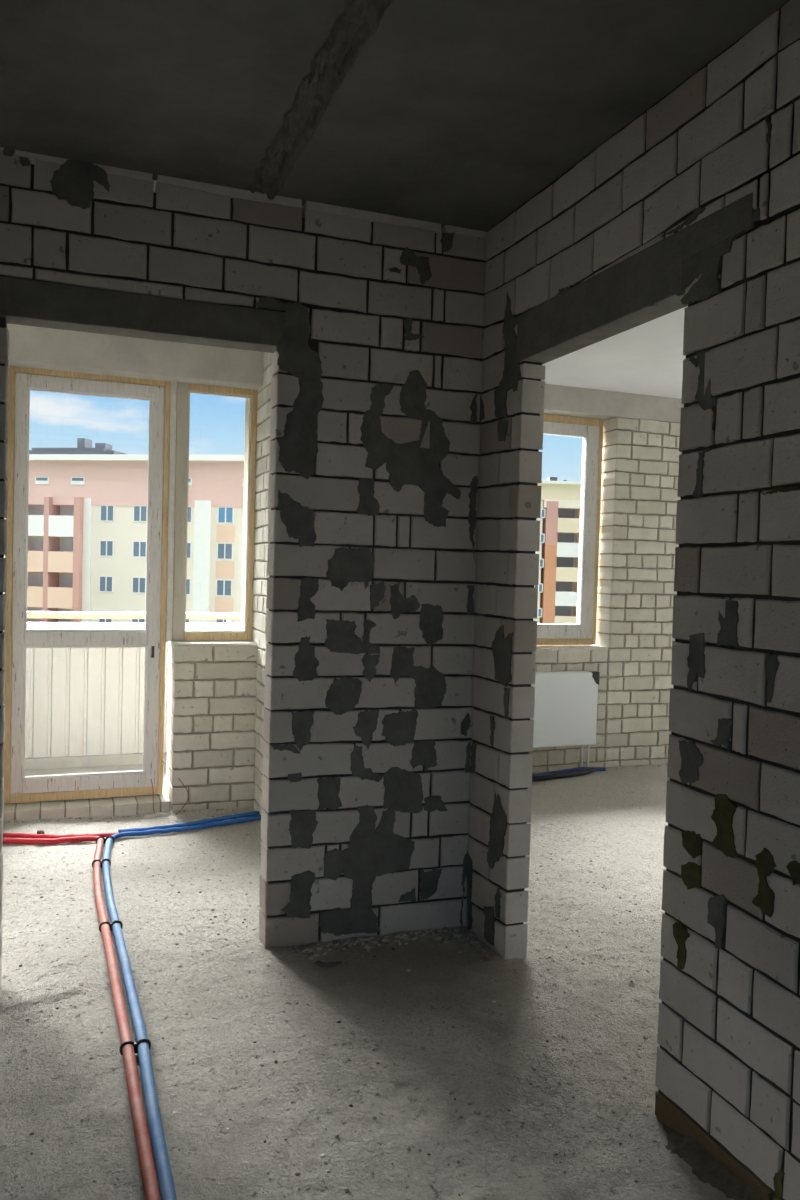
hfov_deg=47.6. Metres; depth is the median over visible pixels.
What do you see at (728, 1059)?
wall
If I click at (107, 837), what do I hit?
clip
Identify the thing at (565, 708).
panel radiator
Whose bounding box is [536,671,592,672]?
grille
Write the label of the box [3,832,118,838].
pipe
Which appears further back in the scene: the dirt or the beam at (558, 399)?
the beam at (558, 399)
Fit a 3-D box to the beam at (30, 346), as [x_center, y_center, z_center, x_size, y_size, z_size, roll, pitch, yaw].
[-2.046,-1.354,4.692,2.656,0.276,0.272,1,2,-21]
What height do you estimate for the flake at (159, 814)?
0.024 m
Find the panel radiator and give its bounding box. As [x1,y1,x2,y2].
[530,671,599,766]
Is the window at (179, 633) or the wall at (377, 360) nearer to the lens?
the wall at (377, 360)
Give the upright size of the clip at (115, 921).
0.038 m
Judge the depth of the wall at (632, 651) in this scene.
6.44 m
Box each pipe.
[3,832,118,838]
[3,836,160,1199]
[102,815,260,1199]
[118,811,258,832]
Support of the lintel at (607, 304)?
attached to the wall at (728, 1059)
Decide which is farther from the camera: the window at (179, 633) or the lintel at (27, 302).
the window at (179, 633)
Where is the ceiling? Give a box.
[0,0,789,398]
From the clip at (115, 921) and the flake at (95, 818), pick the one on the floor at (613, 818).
the flake at (95, 818)
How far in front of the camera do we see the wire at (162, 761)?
4.97 m
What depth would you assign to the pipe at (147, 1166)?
2.59 m
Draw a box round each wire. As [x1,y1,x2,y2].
[151,779,154,812]
[162,761,188,812]
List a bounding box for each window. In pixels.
[172,382,257,640]
[537,414,603,644]
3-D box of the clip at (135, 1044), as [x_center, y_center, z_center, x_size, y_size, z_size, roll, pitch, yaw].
[-0.736,1.242,2.522,0.085,0.038,0.014,1,2,-21]
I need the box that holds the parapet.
[25,611,240,769]
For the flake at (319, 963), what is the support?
on the floor at (613, 818)
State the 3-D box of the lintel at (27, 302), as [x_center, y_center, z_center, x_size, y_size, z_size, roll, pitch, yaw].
[-0.939,-0.948,2.999,1.240,0.121,0.108,1,2,-21]
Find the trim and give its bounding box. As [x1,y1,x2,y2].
[166,381,176,641]
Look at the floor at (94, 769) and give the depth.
5.98 m
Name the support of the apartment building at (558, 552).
on the ground
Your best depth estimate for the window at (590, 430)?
6.43 m
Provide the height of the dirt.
0.059 m
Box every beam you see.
[7,323,263,389]
[544,384,683,422]
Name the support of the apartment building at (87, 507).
on the ground
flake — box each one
[93,816,102,820]
[144,812,168,818]
[315,960,341,966]
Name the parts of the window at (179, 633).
post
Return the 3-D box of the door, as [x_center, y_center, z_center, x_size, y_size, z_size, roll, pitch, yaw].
[-1.693,-0.070,4.918,0.826,2.306,0.096,1,2,-21]
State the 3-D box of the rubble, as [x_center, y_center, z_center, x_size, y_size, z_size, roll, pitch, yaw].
[0.678,1.266,4.113,4.840,0.084,3.863,1,2,-21]
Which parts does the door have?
lock plate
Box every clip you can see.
[92,858,110,866]
[96,836,114,843]
[99,920,122,931]
[119,1038,150,1055]
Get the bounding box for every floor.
[0,764,733,1199]
[25,763,166,786]
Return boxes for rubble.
[2,764,688,1196]
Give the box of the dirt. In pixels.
[657,1118,762,1199]
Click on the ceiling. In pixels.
(458, 113)
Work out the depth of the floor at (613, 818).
2.70 m
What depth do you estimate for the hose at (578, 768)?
6.13 m
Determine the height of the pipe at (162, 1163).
0.042 m
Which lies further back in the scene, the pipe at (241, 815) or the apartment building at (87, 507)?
the apartment building at (87, 507)
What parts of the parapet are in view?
hand rail, cap rail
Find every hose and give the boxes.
[532,767,593,781]
[532,767,605,775]
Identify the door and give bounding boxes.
[3,366,169,803]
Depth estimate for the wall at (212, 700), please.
5.01 m
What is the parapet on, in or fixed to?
on the floor at (94, 769)
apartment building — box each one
[4,438,243,622]
[533,477,580,623]
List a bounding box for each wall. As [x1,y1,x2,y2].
[0,147,486,988]
[3,518,258,821]
[241,352,272,814]
[466,0,799,1199]
[529,417,681,771]
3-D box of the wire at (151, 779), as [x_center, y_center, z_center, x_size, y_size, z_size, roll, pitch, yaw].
[-1.351,1.075,4.959,0.012,0.157,0.177,1,2,-21]
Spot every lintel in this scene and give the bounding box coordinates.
[0,276,286,352]
[516,193,754,363]
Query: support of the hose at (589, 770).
on the floor at (613, 818)
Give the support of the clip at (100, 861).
attached to the pipe at (147, 1166)
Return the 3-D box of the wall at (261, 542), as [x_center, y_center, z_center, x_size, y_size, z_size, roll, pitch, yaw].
[-0.479,-0.073,4.526,0.206,2.737,2.354,1,2,-21]
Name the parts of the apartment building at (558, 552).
pane, panel, door glass, door glass, door glass, door glass, door glass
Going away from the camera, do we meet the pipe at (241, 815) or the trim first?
the pipe at (241, 815)
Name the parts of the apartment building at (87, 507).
door, door, door, door, pane, door, door, door, door, pane, pane, pane, pane, pane, pane, pane, pane, pane, pane, pane, pane, pane, pane, pane, pane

